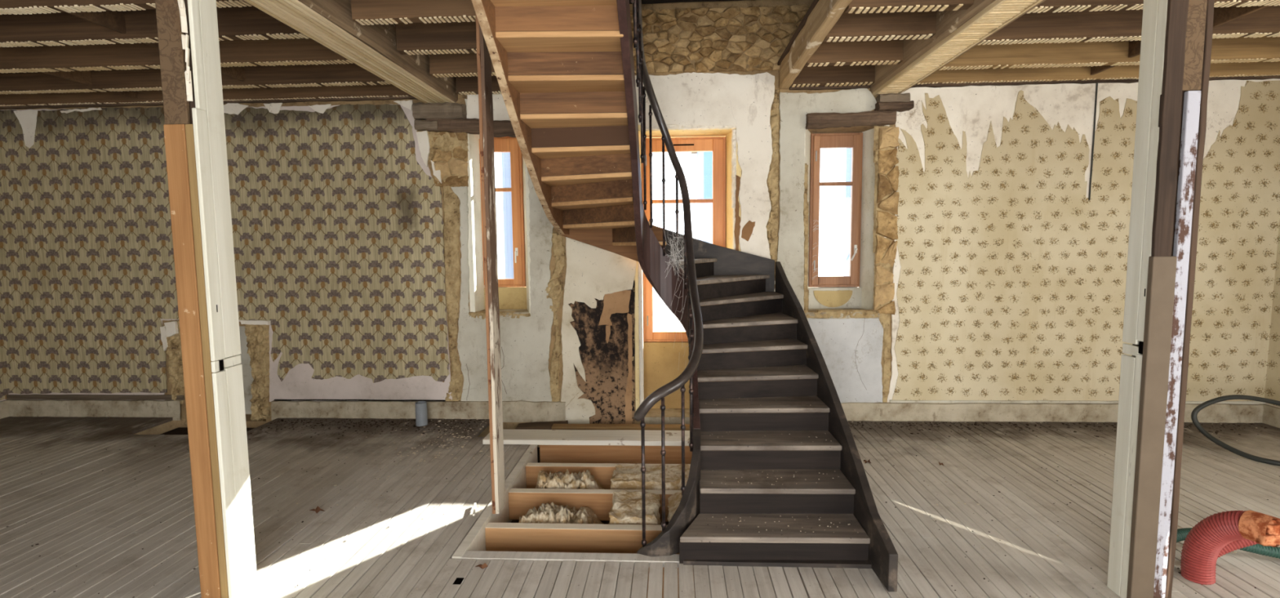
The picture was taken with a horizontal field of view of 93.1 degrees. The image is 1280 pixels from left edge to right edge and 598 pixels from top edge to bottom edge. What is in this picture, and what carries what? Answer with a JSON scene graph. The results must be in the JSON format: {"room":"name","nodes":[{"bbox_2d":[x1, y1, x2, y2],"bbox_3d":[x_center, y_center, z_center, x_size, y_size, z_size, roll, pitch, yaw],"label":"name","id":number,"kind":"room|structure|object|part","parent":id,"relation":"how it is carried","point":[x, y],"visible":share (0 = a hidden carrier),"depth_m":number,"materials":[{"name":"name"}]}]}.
{"room":"abandoned building interior","nodes":[
{"label":"abandoned building interior","id":0,"kind":"room"},
{"bbox_2d":[0,325,10,418],"bbox_3d":[-6.888,-0.711,1.985,0.340,4.600,8.250,0,5,3],"label":"wall","id":1,"kind":"structure","parent":0,"point":[4,409],"depth_m":6.20,"materials":[{"name":"beige paint"}]},
{"bbox_2d":[0,0,1279,446],"bbox_3d":[-0.432,-0.937,5.922,12.986,5.000,0.577,0,5,3],"label":"wall","id":2,"kind":"structure","parent":0,"point":[1002,212],"depth_m":5.77,"materials":[{"name":"beige paper"}]},
{"bbox_2d":[467,133,531,315],"bbox_3d":[-1.339,-0.750,6.069,0.635,1.880,0.495,0,5,3],"label":"window","id":3,"kind":"structure","parent":2,"relation":"in","point":[514,295],"depth_m":6.07,"materials":[{"name":"wood"},{"name":"glass"},{"name":"plaster"}]},
{"bbox_3d":[-1.435,-1.540,6.096,0.270,0.130,0.057,0,5,3],"label":"rail","id":4,"kind":"part","parent":3,"relation":"part of","materials":[{"name":"brown wood"}]},
{"bbox_3d":[-1.357,0.153,6.097,0.585,0.076,0.385,0,5,3],"label":"sill","id":5,"kind":"part","parent":3,"relation":"part of","materials":[{"name":"beige stone"}]},
{"bbox_3d":[-1.420,-0.175,6.220,0.270,0.059,0.057,0,5,3],"label":"rail","id":6,"kind":"part","parent":3,"relation":"part of","materials":[{"name":"brown wood"}]},
{"bbox_2d":[501,151,513,278],"bbox_3d":[-1.401,-0.909,6.550,0.036,1.650,0.501,-3,6,-25],"label":"window pane","id":7,"kind":"object","parent":3,"relation":"attached to","point":[505,157],"visible":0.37,"depth_m":6.58,"materials":[{"name":"glass"}]},
{"bbox_3d":[-1.415,-0.878,6.184,0.472,1.513,0.070,0,5,3],"label":"frame","id":8,"kind":"part","parent":3,"relation":"part of","materials":[{"name":"brown wood"}]},
{"bbox_3d":[-1.252,-0.424,6.124,0.017,0.119,0.051,0,5,3],"label":"handle","id":9,"kind":"part","parent":3,"relation":"part of","materials":[{"name":"white"}]},
{"bbox_2d":[5,394,1266,422],"bbox_3d":[-0.378,1.073,5.924,12.301,0.254,0.073,0,5,3],"label":"baseboard","id":10,"kind":"structure","parent":2,"relation":"attached to","point":[19,405],"depth_m":5.95,"materials":[{"name":"beige wood"}]},
{"bbox_3d":[-5.571,1.003,6.195,1.902,0.053,0.024,0,5,3],"label":"plinth moulding","id":11,"kind":"part","parent":10,"relation":"part of","materials":[{"name":"grey wood"}]},
{"bbox_3d":[-2.799,1.007,6.049,1.750,0.012,0.023,0,5,3],"label":"plinth moulding","id":12,"kind":"part","parent":10,"relation":"part of","materials":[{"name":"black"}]},
{"bbox_3d":[4.071,0.962,5.680,3.390,0.026,0.024,0,5,3],"label":"plinth moulding","id":13,"kind":"part","parent":10,"relation":"part of","materials":[{"name":"grey paint"}]},
{"bbox_2d":[634,125,741,423],"bbox_3d":[0.464,-0.242,6.011,1.015,2.900,0.512,0,5,3],"label":"glazed door","id":14,"kind":"structure","parent":2,"relation":"in","point":[657,359],"depth_m":6.01,"materials":[{"name":"brown wood"}]},
{"bbox_3d":[0.476,1.169,6.093,0.915,0.076,0.385,0,5,3],"label":"sill","id":15,"kind":"part","parent":14,"relation":"part of","materials":[{"name":"beige stone"}]},
{"bbox_3d":[0.434,0.371,6.172,0.605,0.079,0.057,0,5,3],"label":"rail","id":16,"kind":"part","parent":14,"relation":"part of","materials":[{"name":"brown wood"}]},
{"bbox_3d":[0.415,-1.514,6.000,0.605,0.114,0.057,0,5,3],"label":"rail","id":17,"kind":"part","parent":14,"relation":"part of","materials":[{"name":"brown wood"}]},
{"bbox_3d":[0.441,-0.583,6.113,0.831,2.037,0.070,0,5,3],"label":"frame","id":18,"kind":"part","parent":14,"relation":"part of","materials":[{"name":"brown wood"}]},
{"bbox_2d":[673,143,693,146],"bbox_3d":[0.421,-1.514,5.969,0.220,0.013,0.008,0,5,3],"label":"vent","id":19,"kind":"object","parent":14,"relation":"attached to","point":[674,144],"depth_m":5.97,"materials":[{"name":"black wood"}]},
{"bbox_2d":[803,124,889,319],"bbox_3d":[1.904,-0.744,5.897,0.810,1.850,0.495,0,5,3],"label":"window","id":20,"kind":"structure","parent":2,"relation":"in","point":[855,291],"depth_m":5.94,"materials":[{"name":"brown wood"}]},
{"bbox_3d":[1.929,-0.183,6.042,0.314,0.083,0.057,0,5,3],"label":"rail","id":21,"kind":"part","parent":20,"relation":"part of","materials":[{"name":"red wood"}]},
{"bbox_3d":[1.929,-0.869,6.007,0.497,1.503,0.070,0,5,3],"label":"frame","id":22,"kind":"part","parent":20,"relation":"part of","materials":[{"name":"red wood"}]},
{"bbox_3d":[1.915,-1.532,5.919,0.314,0.118,0.057,0,5,3],"label":"rail","id":23,"kind":"part","parent":20,"relation":"part of","materials":[{"name":"red wood"}]},
{"bbox_3d":[1.911,0.145,5.923,0.710,0.076,0.385,0,5,3],"label":"sill","id":24,"kind":"part","parent":20,"relation":"part of","materials":[{"name":"beige stone"}]},
{"bbox_2d":[844,147,851,275],"bbox_3d":[2.244,-0.930,6.362,0.036,1.650,0.540,0,5,3],"label":"window shutter","id":25,"kind":"object","parent":20,"relation":"attached to","point":[848,159],"visible":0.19,"depth_m":6.53,"materials":[{"name":"paint"}]},
{"bbox_3d":[2.094,-0.436,5.946,0.066,0.122,0.051,0,5,3],"label":"handle","id":26,"kind":"part","parent":20,"relation":"part of","materials":[{"name":"white"}]},
{"bbox_2d":[0,416,1279,597],"bbox_3d":[-0.587,1.744,1.946,12.900,0.426,8.990,0,5,3],"label":"floor","id":27,"kind":"structure","parent":0,"point":[96,520],"depth_m":3.87,"materials":[{"name":"wood"}]},
{"bbox_2d":[155,0,257,597],"bbox_3d":[-2.068,-0.098,2.894,0.161,3.116,0.184,0,5,3],"label":"wooden post","id":28,"kind":"object","parent":27,"relation":"on","point":[194,126],"visible":1,"depth_m":2.85,"materials":[{"name":"wood"}]},
{"bbox_2d":[309,505,324,512],"bbox_3d":[-2.082,1.358,3.914,0.086,0.026,0.046,1,6,22],"label":"dead leaf","id":29,"kind":"object","parent":27,"relation":"on","point":[317,508],"visible":1,"depth_m":3.91,"materials":[{"name":"brown plant"}]},
{"bbox_2d":[248,418,480,443],"bbox_3d":[-2.576,1.217,5.621,2.051,0.007,0.725,0,5,3],"label":"dark grit","id":30,"kind":"object","parent":27,"relation":"on","point":[282,420],"visible":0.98,"depth_m":5.81,"materials":[{"name":"soil"}]},
{"bbox_2d":[262,433,519,588],"bbox_3d":[-1.610,1.333,4.249,2.235,0.005,2.571,-5,7,-37],"label":"flakes","id":31,"kind":"object","parent":27,"relation":"on","point":[474,433],"visible":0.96,"depth_m":4.27,"materials":[{"name":"paint"}]},
{"bbox_2d":[414,400,427,426],"bbox_3d":[-2.087,1.103,5.793,0.108,0.235,0.108,0,5,3],"label":"pipe stub","id":32,"kind":"object","parent":27,"relation":"on","point":[421,414],"visible":0.95,"depth_m":5.75,"materials":[{"name":"grey plastic"}]},
{"bbox_2d":[333,418,517,485],"bbox_3d":[-1.740,1.242,5.239,1.386,0.008,1.615,-2,5,-11],"label":"flakes","id":33,"kind":"object","parent":27,"relation":"on","point":[420,460],"visible":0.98,"depth_m":5.16,"materials":[{"name":"paint"}]},
{"bbox_2d":[472,502,476,515],"bbox_3d":[-1.061,1.347,3.891,0.013,0.021,0.188,-2,5,-12],"label":"wood splinter","id":34,"kind":"object","parent":27,"relation":"on","point":[475,504],"visible":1,"depth_m":3.88,"materials":[{"name":"white wood"}]},
{"bbox_2d":[475,562,487,568],"bbox_3d":[-0.840,1.409,3.211,0.068,0.026,0.036,-2,5,-14],"label":"dead leaf","id":35,"kind":"object","parent":27,"relation":"on","point":[484,565],"visible":1,"depth_m":3.21,"materials":[{"name":"brown plant"}]},
{"bbox_2d":[475,12,505,513],"bbox_3d":[-0.930,-0.188,3.790,0.049,3.107,0.154,0,5,3],"label":"wooden post","id":36,"kind":"object","parent":27,"relation":"on","point":[485,106],"visible":0.9,"depth_m":3.75,"materials":[{"name":"wood"}]},
{"bbox_2d":[515,419,568,429],"bbox_3d":[-0.943,1.226,5.834,0.487,0.053,0.225,-1,5,-2],"label":"board","id":37,"kind":"object","parent":27,"relation":"on","point":[540,424],"visible":0.61,"depth_m":5.83,"materials":[{"name":"brown wood"}]},
{"bbox_2d":[520,501,601,523],"bbox_3d":[-0.558,1.472,4.016,0.634,0.271,0.432,0,5,3],"label":"insulation wool","id":38,"kind":"object","parent":27,"relation":"on","point":[549,513],"visible":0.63,"depth_m":3.93,"materials":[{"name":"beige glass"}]},
{"bbox_2d":[533,468,604,488],"bbox_3d":[-0.553,1.397,4.547,0.618,0.304,0.412,0,5,3],"label":"insulation wool","id":39,"kind":"object","parent":27,"relation":"on","point":[583,480],"visible":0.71,"depth_m":4.42,"materials":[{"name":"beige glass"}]},
{"bbox_2d":[482,428,689,445],"bbox_3d":[-0.101,1.203,5.274,2.481,0.046,0.302,0,5,3],"label":"board","id":40,"kind":"object","parent":27,"relation":"on","point":[539,437],"visible":0.53,"depth_m":5.21,"materials":[{"name":"beige wood"}]},
{"bbox_2d":[551,422,689,430],"bbox_3d":[0.171,1.182,5.600,1.972,0.033,0.102,0,5,3],"label":"board","id":41,"kind":"object","parent":27,"relation":"on","point":[556,425],"visible":0.57,"depth_m":5.59,"materials":[{"name":"brown wood"}]},
{"bbox_2d":[608,488,660,524],"bbox_3d":[-0.029,1.460,3.990,0.335,0.287,0.411,0,5,3],"label":"insulation batt","id":42,"kind":"object","parent":27,"relation":"on","point":[626,508],"visible":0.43,"depth_m":3.90,"materials":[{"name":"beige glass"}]},
{"bbox_2d":[5,443,1279,597],"bbox_3d":[-0.403,1.365,3.764,11.631,0.004,2.791,0,5,3],"label":"dark grit","id":43,"kind":"object","parent":27,"relation":"on","point":[443,443],"visible":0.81,"depth_m":3.79,"materials":[{"name":"soil"}]},
{"bbox_2d":[609,462,689,489],"bbox_3d":[0.176,1.413,4.515,0.794,0.301,0.386,0,5,3],"label":"insulation batt","id":44,"kind":"object","parent":27,"relation":"on","point":[628,477],"visible":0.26,"depth_m":4.41,"materials":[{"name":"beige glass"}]},
{"bbox_2d":[667,489,682,520],"bbox_3d":[0.384,1.374,3.973,0.400,0.358,0.344,0,5,3],"label":"insulation batt","id":45,"kind":"object","parent":27,"relation":"on","point":[674,500],"visible":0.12,"depth_m":4.00,"materials":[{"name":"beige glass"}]},
{"bbox_2d":[471,0,897,591],"bbox_3d":[0.247,-0.685,4.156,2.149,4.004,3.017,0,5,3],"label":"staircase","id":46,"kind":"structure","parent":27,"relation":"on","point":[777,477],"depth_m":3.72,"materials":[{"name":"brown wood"}]},
{"bbox_3d":[0.162,-1.014,3.713,0.441,3.266,2.016,0,5,3],"label":"handrail","id":47,"kind":"part","parent":46,"relation":"part of","materials":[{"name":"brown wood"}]},
{"bbox_2d":[848,421,1266,437],"bbox_3d":[3.553,1.171,5.415,4.114,0.007,0.492,0,5,3],"label":"dark grit","id":48,"kind":"object","parent":27,"relation":"on","point":[1035,424],"visible":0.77,"depth_m":5.53,"materials":[{"name":"soil"}]},
{"bbox_2d":[851,421,1275,552],"bbox_3d":[3.567,1.259,4.456,3.899,0.006,2.411,0,5,3],"label":"flakes","id":49,"kind":"object","parent":27,"relation":"on","point":[851,421],"visible":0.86,"depth_m":4.19,"materials":[{"name":"white paint"}]},
{"bbox_2d":[1106,0,1214,597],"bbox_3d":[2.362,-0.101,2.756,0.190,3.052,0.162,0,5,3],"label":"wooden post","id":50,"kind":"object","parent":27,"relation":"on","point":[1177,35],"visible":1,"depth_m":2.71,"materials":[{"name":"white wood"}]},
{"bbox_2d":[1174,527,1279,558],"bbox_3d":[3.199,1.333,3.181,1.026,0.168,0.227,0,5,12],"label":"conduit","id":51,"kind":"object","parent":27,"relation":"on","point":[1181,533],"visible":0.32,"depth_m":3.20,"materials":[{"name":"plastic"}]},
{"bbox_2d":[1180,509,1279,584],"bbox_3d":[2.848,1.250,2.924,0.156,0.530,0.372,-2,6,-19],"label":"conduit","id":52,"kind":"object","parent":27,"relation":"on","point":[1202,547],"visible":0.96,"depth_m":2.94,"materials":[{"name":"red plastic"}]},
{"bbox_2d":[1191,394,1279,465],"bbox_3d":[5.010,1.017,4.677,1.064,0.417,0.627,1,5,13],"label":"hose","id":53,"kind":"object","parent":27,"relation":"on","point":[1194,412],"visible":1,"depth_m":4.92,"materials":[{"name":"rubber"}]},
{"bbox_2d":[1217,538,1258,558],"bbox_3d":[3.026,1.298,3.084,0.335,0.356,0.074,2,6,23],"label":"conduit","id":54,"kind":"object","parent":27,"relation":"on","point":[1237,544],"visible":0.14,"depth_m":3.06,"materials":[{"name":"red plastic"}]},
{"bbox_2d":[0,0,1279,109],"bbox_3d":[-0.623,-1.624,1.617,12.307,0.318,8.357,0,5,3],"label":"ceiling","id":55,"kind":"structure","parent":0,"point":[54,53],"depth_m":4.59,"materials":[{"name":"brown wood"}]},
{"bbox_2d":[629,0,764,4],"bbox_3d":[-0.634,-2.721,1.539,12.900,0.846,8.990,0,5,3],"label":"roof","id":56,"kind":"structure","parent":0,"point":[643,2],"depth_m":5.44,"materials":[{"name":"brown wood"}]},
{"bbox_2d":[1260,218,1279,427],"bbox_3d":[5.654,-0.782,1.313,0.340,4.600,8.250,0,5,3],"label":"wall","id":57,"kind":"structure","parent":0,"point":[1271,412],"depth_m":5.49,"materials":[{"name":"white paint"}]},
{"label":"outside","id":58,"kind":"structure","parent":0,"visible":0},
{"bbox_2d":[497,258,844,331],"bbox_3d":[2.301,-1.495,43.102,80.000,0.300,73.760,0,5,3],"label":"ground","id":59,"kind":"structure","parent":58,"point":[664,320],"depth_m":23.04,"materials":[{"name":"white"}]},
{"bbox_2d":[691,151,712,244],"bbox_3d":[5.959,-5.915,33.331,6.000,10.200,8.800,0,5,3],"label":"house","id":60,"kind":"structure","parent":59,"relation":"on","point":[704,159],"depth_m":29.68,"materials":[{"name":"paint"}]}
]}

